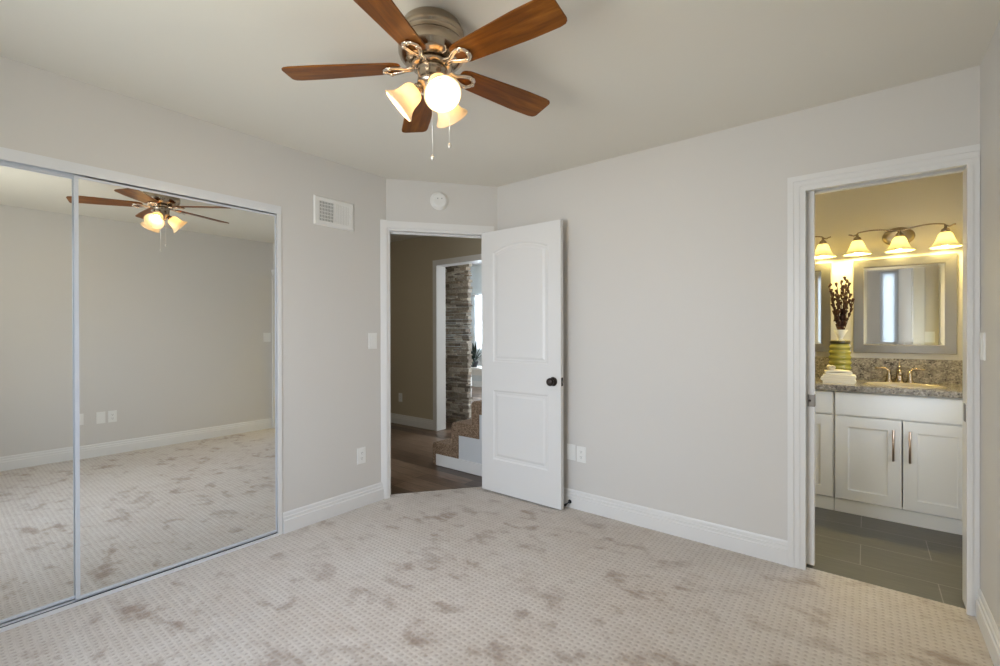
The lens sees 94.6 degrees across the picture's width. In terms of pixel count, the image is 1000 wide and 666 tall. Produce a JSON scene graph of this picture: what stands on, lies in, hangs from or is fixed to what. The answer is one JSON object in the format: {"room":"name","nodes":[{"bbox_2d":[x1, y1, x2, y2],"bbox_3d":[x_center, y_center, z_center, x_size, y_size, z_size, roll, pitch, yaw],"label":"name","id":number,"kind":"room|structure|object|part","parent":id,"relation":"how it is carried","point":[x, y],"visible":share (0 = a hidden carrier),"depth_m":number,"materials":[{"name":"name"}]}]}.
{"room":"empty bedroom","nodes":[
{"label":"empty bedroom","id":0,"kind":"room"},
{"bbox_2d":[85,176,272,213],"bbox_3d":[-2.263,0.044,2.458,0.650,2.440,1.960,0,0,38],"label":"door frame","id":1,"kind":"structure","parent":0,"point":[85,176],"depth_m":3.01,"materials":[{"name":"white paint"}]},
{"bbox_2d":[0,56,385,533],"bbox_3d":[-1.773,0.043,2.471,0.100,2.440,2.789,0,0,38],"label":"wall","id":2,"kind":"structure","parent":0,"point":[331,378],"depth_m":2.97,"materials":[{"name":"white paint"}]},
{"bbox_2d":[0,147,280,213],"bbox_3d":[-1.992,-0.763,2.187,0.101,0.051,1.877,0,0,38],"label":"rail","id":3,"kind":"object","parent":2,"relation":"attached to","point":[7,154],"visible":1,"depth_m":2.29,"materials":[{"name":"white metal"}]},
{"bbox_2d":[275,214,281,534],"bbox_3d":[-1.417,0.260,2.916,0.106,2.002,0.026,0,0,38],"label":"door frame","id":4,"kind":"structure","parent":2,"relation":"attached to","point":[278,216],"depth_m":2.88,"materials":[{"name":"white metal"}]},
{"bbox_2d":[283,482,383,533],"bbox_3d":[-1.124,1.194,3.197,0.016,0.130,0.763,0,0,38],"label":"baseboard","id":5,"kind":"structure","parent":2,"relation":"attached to","point":[307,515],"depth_m":3.15,"materials":[{"name":"white wood"}]},
{"bbox_2d":[313,194,353,231],"bbox_3d":[-1.137,-0.822,3.179,0.018,0.196,0.306,0,0,38],"label":"air vent","id":6,"kind":"object","parent":2,"relation":"in","point":[328,212],"visible":1,"depth_m":3.17,"materials":[{"name":"white metal"}]},
{"bbox_2d":[357,447,365,464],"bbox_3d":[-1.005,0.891,3.354,0.008,0.115,0.072,0,0,38],"label":"power outlet","id":7,"kind":"object","parent":2,"relation":"attached to","point":[361,452],"visible":1,"depth_m":3.35,"materials":[{"name":"white plastic"}]},
{"bbox_2d":[368,333,376,348],"bbox_3d":[-0.945,0.058,3.429,0.008,0.118,0.074,0,0,38],"label":"light switch","id":8,"kind":"object","parent":2,"relation":"attached to","point":[372,337],"visible":1,"depth_m":3.42,"materials":[{"name":"white plastic"}]},
{"bbox_2d":[390,234,421,242],"bbox_3d":[-1.416,-1.294,4.732,5.300,0.060,2.865,0,0,38],"label":"ceiling","id":9,"kind":"structure","parent":0,"point":[393,237],"depth_m":6.13,"materials":[{"name":"white paint"}]},
{"bbox_2d":[390,236,481,419],"bbox_3d":[-1.351,-0.160,6.424,7.100,2.820,0.140,0,0,38],"label":"wall","id":10,"kind":"structure","parent":0,"point":[411,260],"depth_m":6.17,"materials":[{"name":"beige paint"}]},
{"bbox_2d":[391,413,432,429],"bbox_3d":[-1.773,1.186,6.666,2.338,0.130,0.016,0,0,38],"label":"baseboard","id":11,"kind":"structure","parent":10,"relation":"attached to","point":[418,422],"depth_m":6.18,"materials":[{"name":"white"}]},
{"bbox_2d":[433,254,481,430],"bbox_3d":[0.307,0.161,5.104,2.860,2.180,0.161,0,0,38],"label":"door frame","id":12,"kind":"structure","parent":10,"relation":"attached to","point":[439,301],"depth_m":5.92,"materials":[{"name":"white wood"}]},
{"bbox_2d":[386,178,496,230],"bbox_3d":[-0.457,0.037,3.693,0.875,2.440,0.110,0,0,-14],"label":"wall","id":13,"kind":"structure","parent":0,"point":[406,200],"depth_m":3.63,"materials":[{"name":"white paint"}]},
{"bbox_2d":[380,220,493,498],"bbox_3d":[-0.491,0.199,3.669,0.887,2.115,0.146,0,0,-14],"label":"door frame","id":14,"kind":"structure","parent":13,"relation":"attached to","point":[386,226],"depth_m":3.52,"materials":[{"name":"white wood"}]},
{"bbox_2d":[430,192,447,209],"bbox_3d":[-0.475,-1.035,3.610,0.142,0.142,0.038,0,0,-14],"label":"smoke detector","id":15,"kind":"object","parent":13,"relation":"attached to","point":[438,200],"visible":1,"depth_m":3.60,"materials":[{"name":"white plastic"}]},
{"bbox_2d":[445,264,481,380],"bbox_3d":[1.050,-0.164,9.453,7.300,2.800,0.120,0,0,38],"label":"wall","id":16,"kind":"structure","parent":0,"point":[476,270],"depth_m":10.68,"materials":[{"name":"white stacked stone"}]},
{"bbox_2d":[472,294,481,349],"bbox_3d":[-0.111,-0.257,10.257,1.360,1.266,0.063,0,0,38],"label":"window","id":17,"kind":"structure","parent":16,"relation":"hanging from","point":[478,297],"depth_m":10.55,"materials":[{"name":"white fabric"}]},
{"bbox_2d":[472,381,481,386],"bbox_3d":[-0.164,1.171,10.335,4.100,0.130,0.016,0,0,38],"label":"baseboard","id":18,"kind":"structure","parent":16,"relation":"attached to","point":[474,383],"depth_m":10.61,"materials":[{"name":"white wood"}]},
{"bbox_2d":[0,386,993,665],"bbox_3d":[-0.766,1.282,5.425,9.260,0.060,8.660,0,0,38],"label":"floor","id":19,"kind":"structure","parent":0,"point":[474,576],"depth_m":2.18,"materials":[{"name":"carpet"}]},
{"bbox_2d":[0,532,278,632],"bbox_3d":[-1.993,1.256,2.180,0.107,0.017,1.851,0,0,38],"label":"closet track","id":20,"kind":"object","parent":19,"relation":"on","point":[14,623],"visible":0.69,"depth_m":2.24,"materials":[{"name":"white metal"}]},
{"bbox_2d":[0,159,84,623],"bbox_3d":[-2.267,0.241,1.827,0.020,2.006,0.945,0,0,38],"label":"mirror door","id":21,"kind":"structure","parent":20,"relation":"on","point":[37,447],"depth_m":2.06,"materials":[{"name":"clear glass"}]},
{"bbox_2d":[73,175,276,599],"bbox_3d":[-1.690,0.254,2.515,0.020,1.974,0.933,0,0,38],"label":"mirror door","id":22,"kind":"structure","parent":20,"relation":"on","point":[175,430],"depth_m":2.43,"materials":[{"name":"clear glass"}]},
{"bbox_2d":[433,400,481,475],"bbox_3d":[0.230,0.602,4.326,1.500,1.302,0.939,0,0,38],"label":"staircase","id":23,"kind":"structure","parent":19,"relation":"on","point":[462,452],"depth_m":4.18,"materials":[{"name":"carpet"}]},
{"bbox_3d":[0.261,0.660,4.298,1.415,1.187,0.905,0,0,38],"label":"skirt panel","id":24,"kind":"part","parent":23,"relation":"part of","materials":[{"name":"grey paint"}]},
{"bbox_2d":[445,264,472,422],"bbox_3d":[-0.958,-0.166,6.657,1.426,2.829,0.097,0,0,38],"label":"stone column","id":25,"kind":"structure","parent":19,"relation":"on","point":[458,281],"depth_m":6.33,"materials":[{"name":"grey stone"}]},
{"bbox_2d":[469,365,481,399],"bbox_3d":[-0.149,0.923,7.940,1.400,0.649,0.450,0,0,38],"label":"console table","id":26,"kind":"object","parent":19,"relation":"on","point":[477,370],"visible":0.06,"depth_m":7.92,"materials":[{"name":"white"}]},
{"bbox_2d":[460,339,481,366],"bbox_3d":[-0.546,0.354,8.116,0.864,0.490,0.609,0,0,44],"label":"potted plant","id":27,"kind":"object","parent":26,"relation":"on","point":[473,352],"visible":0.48,"depth_m":8.07,"materials":[{"name":"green plant"}]},
{"bbox_2d":[815,389,833,509],"bbox_3d":[2.180,0.828,3.699,0.822,0.850,0.548,0,0,38],"label":"vanity cabinet","id":28,"kind":"object","parent":19,"relation":"on","point":[824,408],"visible":0.08,"depth_m":3.29,"materials":[{"name":"white wood"}]},
{"bbox_3d":[2.197,0.491,3.393,0.401,0.154,0.019,0,0,38],"label":"drawer","id":29,"kind":"part","parent":28,"relation":"part of","materials":[{"name":"white wood"}]},
{"bbox_3d":[2.198,0.869,3.394,0.401,0.578,0.019,0,0,38],"label":"door","id":30,"kind":"part","parent":28,"relation":"part of","materials":[{"name":"white wood"}]},
{"bbox_2d":[815,356,962,398],"bbox_3d":[2.462,0.296,3.483,1.530,0.211,0.535,0,0,38],"label":"countertop","id":31,"kind":"structure","parent":28,"relation":"on","point":[947,373],"depth_m":3.30,"materials":[{"name":"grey stone"}]},
{"bbox_2d":[820,373,855,383],"bbox_3d":[2.465,0.331,3.365,0.209,0.061,0.135,0,0,38],"label":"folded towel","id":32,"kind":"object","parent":31,"relation":"on","point":[827,378],"visible":0.95,"depth_m":3.31,"materials":[{"name":"beige fabric"}]},
{"bbox_2d":[824,369,852,374],"bbox_3d":[2.468,0.284,3.370,0.162,0.030,0.105,0,0,32],"label":"folded towel","id":33,"kind":"object","parent":32,"relation":"on","point":[836,371],"visible":0.98,"depth_m":3.34,"materials":[{"name":"beige fabric"}]},
{"bbox_2d":[826,365,835,369],"bbox_3d":[2.436,0.254,3.399,0.039,0.034,0.090,0,0,24],"label":"rolled washcloth","id":34,"kind":"object","parent":33,"relation":"on","point":[830,367],"visible":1,"depth_m":3.37,"materials":[{"name":"beige fabric"}]},
{"bbox_2d":[828,340,851,370],"bbox_3d":[2.587,0.209,3.514,0.148,0.305,0.148,0,0,-21],"label":"vase","id":35,"kind":"object","parent":31,"relation":"on","point":[840,357],"visible":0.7,"depth_m":3.46,"materials":[{"name":"green glass"}]},
{"bbox_2d":[828,276,854,340],"bbox_3d":[2.592,-0.043,3.503,0.099,0.766,0.151,0,0,-32],"label":"dried stems","id":36,"kind":"object","parent":35,"relation":"in","point":[840,320],"visible":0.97,"depth_m":3.49,"materials":[{"name":"brown plant"}]},
{"bbox_2d":[875,362,924,382],"bbox_3d":[2.889,0.287,3.338,0.278,0.149,0.145,0,0,38],"label":"faucet","id":37,"kind":"object","parent":31,"relation":"on","point":[899,376],"visible":0.98,"depth_m":3.35,"materials":[{"name":"silver metal"}]},
{"bbox_3d":[2.849,0.307,3.424,0.108,0.108,0.054,0,0,38],"label":"lever handle","id":38,"kind":"part","parent":37,"relation":"part of","materials":[{"name":"silver metal"}]},
{"bbox_3d":[2.889,0.302,3.338,0.060,0.119,0.145,0,0,38],"label":"spout","id":39,"kind":"part","parent":37,"relation":"part of","materials":[{"name":"silver metal"}]},
{"bbox_3d":[2.982,0.307,3.319,0.108,0.108,0.054,0,0,38],"label":"lever handle","id":40,"kind":"part","parent":37,"relation":"part of","materials":[{"name":"silver metal"}]},
{"bbox_2d":[865,382,946,387],"bbox_3d":[2.799,0.431,3.200,0.430,0.146,0.315,0,0,38],"label":"sink","id":41,"kind":"object","parent":31,"relation":"in","point":[892,384],"visible":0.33,"depth_m":3.28,"materials":[{"name":"beige ceramic"}]},
{"bbox_2d":[834,390,962,534],"bbox_3d":[2.781,0.828,3.222,0.706,0.850,0.548,0,0,38],"label":"vanity cabinet","id":42,"kind":"object","parent":19,"relation":"on","point":[898,458],"visible":0.84,"depth_m":3.04,"materials":[{"name":"white wood"}]},
{"bbox_3d":[2.506,0.869,3.149,0.351,0.578,0.019,0,0,38],"label":"door","id":43,"kind":"part","parent":42,"relation":"part of","materials":[{"name":"white wood"}]},
{"bbox_3d":[2.593,0.742,3.045,0.013,0.204,0.038,0,0,38],"label":"handle","id":44,"kind":"part","parent":42,"relation":"part of","materials":[{"name":"silver metal"}]},
{"bbox_3d":[2.657,0.742,2.994,0.013,0.204,0.038,0,0,38],"label":"handle","id":45,"kind":"part","parent":42,"relation":"part of","materials":[{"name":"silver metal"}]},
{"bbox_3d":[2.779,0.869,2.933,0.332,0.578,0.019,0,0,38],"label":"door","id":46,"kind":"part","parent":42,"relation":"part of","materials":[{"name":"white wood"}]},
{"bbox_2d":[0,0,999,186],"bbox_3d":[-0.449,-1.208,1.936,4.140,0.060,3.604,0,0,38],"label":"ceiling","id":47,"kind":"structure","parent":0,"point":[620,77],"depth_m":2.00,"materials":[{"name":"white paint"}]},
{"bbox_2d":[281,0,566,160],"bbox_3d":[-0.232,-0.918,1.750,1.044,0.520,1.086,0,0,38],"label":"ceiling fan","id":48,"kind":"object","parent":47,"relation":"hanging from","point":[432,43],"visible":1,"depth_m":1.69,"materials":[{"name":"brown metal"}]},
{"bbox_3d":[-0.598,-1.004,1.771,0.440,0.006,0.128,-3,10,1],"label":"blade","id":49,"kind":"part","parent":48,"relation":"part of","materials":[{"name":"brown wood"}]},
{"bbox_3d":[-0.368,-1.008,1.448,0.128,0.006,0.440,10,5,18],"label":"blade","id":50,"kind":"part","parent":48,"relation":"part of","materials":[{"name":"brown wood"}]},
{"bbox_3d":[-0.355,-0.903,1.772,0.099,0.139,0.139,-42,-1,2],"label":"lamp shade","id":51,"kind":"part","parent":48,"relation":"part of","materials":[{"name":"beige glass"}]},
{"bbox_3d":[-0.362,-1.009,2.090,0.128,0.006,0.440,-11,1,-18],"label":"blade","id":52,"kind":"part","parent":48,"relation":"part of","materials":[{"name":"brown wood"}]},
{"bbox_2d":[414,83,421,92],"bbox_3d":[-0.312,-0.942,1.770,0.040,0.040,0.040,-42,-1,2],"label":"socket","id":53,"kind":"object","parent":48,"relation":"attached to","point":[417,86],"depth_m":1.75,"materials":[{"name":"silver metal"}]},
{"bbox_3d":[-0.259,-0.792,1.762,0.002,0.232,0.006,0,0,-16],"label":"pull chain","id":54,"kind":"part","parent":48,"relation":"part of","materials":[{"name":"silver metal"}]},
{"bbox_3d":[-0.222,-0.903,1.694,0.049,0.066,0.049,0,-38,-28],"label":"bulb","id":55,"kind":"part","parent":48,"relation":"part of","materials":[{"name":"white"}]},
{"bbox_3d":[-0.220,-0.897,1.690,0.139,0.099,0.139,0,-38,-28],"label":"lamp shade","id":56,"kind":"part","parent":48,"relation":"part of","materials":[{"name":"beige glass"}]},
{"bbox_3d":[-0.209,-0.824,1.770,0.032,0.195,0.003,0,0,-2],"label":"pull chain","id":57,"kind":"part","parent":48,"relation":"part of","materials":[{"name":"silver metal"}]},
{"bbox_3d":[-0.213,-0.903,1.850,0.139,0.139,0.099,0,-42,30],"label":"lamp shade","id":58,"kind":"part","parent":48,"relation":"part of","materials":[{"name":"beige glass"}]},
{"bbox_3d":[0.014,-1.016,1.964,0.440,0.006,0.128,1,-11,-36],"label":"blade","id":59,"kind":"part","parent":48,"relation":"part of","materials":[{"name":"brown wood"}]},
{"bbox_3d":[0.011,-1.015,1.567,0.440,0.006,0.128,1,-9,36],"label":"blade","id":60,"kind":"part","parent":48,"relation":"part of","materials":[{"name":"brown wood"}]},
{"bbox_2d":[497,65,979,540],"bbox_3d":[1.185,0.035,2.865,3.023,2.440,0.115,0,0,38],"label":"wall","id":61,"kind":"structure","parent":0,"point":[675,394],"depth_m":2.79,"materials":[{"name":"white paint"}]},
{"bbox_2d":[481,219,563,509],"bbox_3d":[0.151,0.223,3.477,0.749,2.038,0.157,0,0,38],"label":"door","id":62,"kind":"structure","parent":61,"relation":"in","point":[523,452],"depth_m":3.43,"materials":[{"name":"white painted wood"},{"name":"dark bronze"}]},
{"bbox_3d":[0.360,0.344,3.251,0.066,0.066,0.061,0,0,38],"label":"knob","id":63,"kind":"part","parent":62,"relation":"part of","materials":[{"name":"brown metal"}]},
{"bbox_2d":[567,444,575,460],"bbox_3d":[0.512,0.858,3.325,0.072,0.112,0.007,0,0,38],"label":"blank plate","id":64,"kind":"object","parent":61,"relation":"attached to","point":[571,449],"visible":1,"depth_m":3.32,"materials":[{"name":"white plastic"}]},
{"bbox_2d":[577,446,585,462],"bbox_3d":[0.576,0.862,3.274,0.072,0.112,0.008,0,0,38],"label":"power outlet","id":65,"kind":"object","parent":61,"relation":"attached to","point":[581,451],"visible":1,"depth_m":3.27,"materials":[{"name":"white plastic"}]},
{"bbox_2d":[564,487,787,565],"bbox_3d":[0.778,1.191,3.110,1.981,0.130,0.016,0,0,38],"label":"baseboard","id":66,"kind":"structure","parent":61,"relation":"attached to","point":[768,548],"depth_m":2.83,"materials":[{"name":"white wood"}]},
{"bbox_2d":[806,191,815,564],"bbox_3d":[1.436,0.226,2.675,0.646,2.035,0.045,0,0,38],"label":"door","id":67,"kind":"structure","parent":61,"relation":"in","point":[810,196],"depth_m":2.47,"materials":[{"name":"white wood"}]},
{"bbox_3d":[1.678,0.361,2.486,0.032,0.064,0.043,0,0,38],"label":"edge pull","id":68,"kind":"part","parent":67,"relation":"part of","materials":[{"name":"silver metal"}]},
{"bbox_2d":[787,144,979,615],"bbox_3d":[1.872,0.212,2.310,0.724,2.088,0.137,0,0,38],"label":"door frame","id":69,"kind":"structure","parent":61,"relation":"attached to","point":[797,186],"depth_m":2.21,"materials":[{"name":"white wood"}]},
{"bbox_3d":[2.136,0.366,2.123,0.004,0.080,0.040,0,0,38],"label":"strike plate","id":70,"kind":"part","parent":69,"relation":"part of","materials":[{"name":"silver metal"}]},
{"bbox_2d":[815,172,962,359],"bbox_3d":[2.474,0.030,3.877,2.260,2.440,0.100,0,0,38],"label":"wall","id":71,"kind":"structure","parent":0,"point":[936,199],"depth_m":3.46,"materials":[{"name":"beige paint"}]},
{"bbox_2d":[815,263,830,351],"bbox_3d":[2.406,-0.204,3.851,0.575,0.708,0.024,0,0,38],"label":"vanity mirror","id":72,"kind":"object","parent":71,"relation":"attached to","point":[822,270],"visible":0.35,"depth_m":3.70,"materials":[{"name":"clear glass"}]},
{"bbox_3d":[2.408,-0.204,3.853,0.463,0.596,0.006,0,0,38],"label":"glass","id":73,"kind":"part","parent":72,"relation":"part of","materials":[{"name":"white mirror"}]},
{"bbox_2d":[815,236,835,258],"bbox_3d":[2.348,-0.688,3.774,0.654,0.194,0.212,0,0,38],"label":"vanity light","id":74,"kind":"object","parent":71,"relation":"attached to","point":[823,251],"visible":0.3,"depth_m":3.58,"materials":[{"name":"beige glass"}]},
{"bbox_2d":[819,238,826,243],"bbox_3d":[2.525,-0.716,3.610,0.050,0.056,0.050,0,0,38],"label":"socket","id":75,"kind":"object","parent":74,"relation":"attached to","point":[822,241],"depth_m":3.60,"materials":[{"name":"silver metal"}]},
{"bbox_3d":[2.525,-0.644,3.611,0.174,0.107,0.174,0,0,38],"label":"lamp shade","id":76,"kind":"part","parent":74,"relation":"part of","materials":[{"name":"beige glass"}]},
{"bbox_2d":[815,356,962,384],"bbox_3d":[2.621,0.276,3.684,1.530,0.171,0.020,0,0,38],"label":"backsplash","id":77,"kind":"structure","parent":71,"relation":"attached to","point":[936,371],"depth_m":3.39,"materials":[{"name":"grey stone"}]},
{"bbox_2d":[843,223,962,255],"bbox_3d":[2.891,-0.688,3.344,0.654,0.194,0.212,0,0,38],"label":"vanity light","id":78,"kind":"object","parent":71,"relation":"attached to","point":[898,238],"visible":0.99,"depth_m":3.33,"materials":[{"name":"beige glass"}]},
{"bbox_3d":[2.692,-0.644,3.478,0.174,0.107,0.174,0,0,38],"label":"lamp shade","id":79,"kind":"part","parent":78,"relation":"part of","materials":[{"name":"beige glass"}]},
{"bbox_2d":[853,234,861,240],"bbox_3d":[2.692,-0.716,3.478,0.050,0.056,0.050,0,0,38],"label":"socket","id":80,"kind":"object","parent":78,"relation":"attached to","point":[857,238],"depth_m":3.46,"materials":[{"name":"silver metal"}]},
{"bbox_3d":[2.951,-0.715,3.419,0.188,0.141,0.020,0,0,38],"label":"plate","id":81,"kind":"part","parent":78,"relation":"part of","materials":[{"name":"silver"}]},
{"bbox_2d":[895,230,903,236],"bbox_3d":[2.880,-0.716,3.329,0.050,0.056,0.050,0,0,38],"label":"socket","id":82,"kind":"object","parent":78,"relation":"attached to","point":[899,234],"depth_m":3.32,"materials":[{"name":"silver metal"}]},
{"bbox_3d":[2.880,-0.644,3.329,0.174,0.107,0.174,0,0,38],"label":"lamp shade","id":83,"kind":"part","parent":78,"relation":"part of","materials":[{"name":"beige glass"}]},
{"bbox_3d":[2.880,-0.747,3.329,0.586,0.039,0.010,0,0,38],"label":"curved arm","id":84,"kind":"part","parent":78,"relation":"part of","materials":[{"name":"silver metal"}]},
{"bbox_2d":[940,225,949,231],"bbox_3d":[3.068,-0.716,3.180,0.050,0.056,0.050,0,0,38],"label":"socket","id":85,"kind":"object","parent":78,"relation":"attached to","point":[945,229],"depth_m":3.17,"materials":[{"name":"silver metal"}]},
{"bbox_3d":[3.068,-0.644,3.180,0.174,0.107,0.174,0,0,38],"label":"lamp shade","id":86,"kind":"part","parent":78,"relation":"part of","materials":[{"name":"beige glass"}]},
{"bbox_2d":[853,253,956,354],"bbox_3d":[2.969,-0.204,3.405,0.575,0.708,0.024,0,0,38],"label":"vanity mirror","id":87,"kind":"object","parent":71,"relation":"attached to","point":[908,305],"visible":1,"depth_m":3.39,"materials":[{"name":"clear glass"}]},
{"bbox_3d":[2.970,-0.204,3.407,0.463,0.596,0.006,0,0,38],"label":"glass","id":88,"kind":"part","parent":87,"relation":"part of","materials":[{"name":"white mirror"}]},
{"bbox_2d":[980,20,999,630],"bbox_3d":[1.083,0.042,0.650,0.100,2.440,3.484,0,0,38],"label":"wall","id":89,"kind":"structure","parent":0,"point":[990,64],"depth_m":1.87,"materials":[{"name":"white paint"}]},
{"bbox_2d":[979,333,985,360],"bbox_3d":[2.075,0.057,1.987,0.008,0.118,0.092,0,0,38],"label":"light switch","id":90,"kind":"object","parent":89,"relation":"attached to","point":[982,336],"visible":1,"depth_m":1.97,"materials":[{"name":"white plastic"}]},
{"bbox_2d":[975,589,999,665],"bbox_3d":[1.069,1.197,0.726,0.016,0.130,3.346,0,0,38],"label":"baseboard","id":91,"kind":"structure","parent":89,"relation":"attached to","point":[990,632],"depth_m":1.84,"materials":[{"name":"white wood"}]}
]}

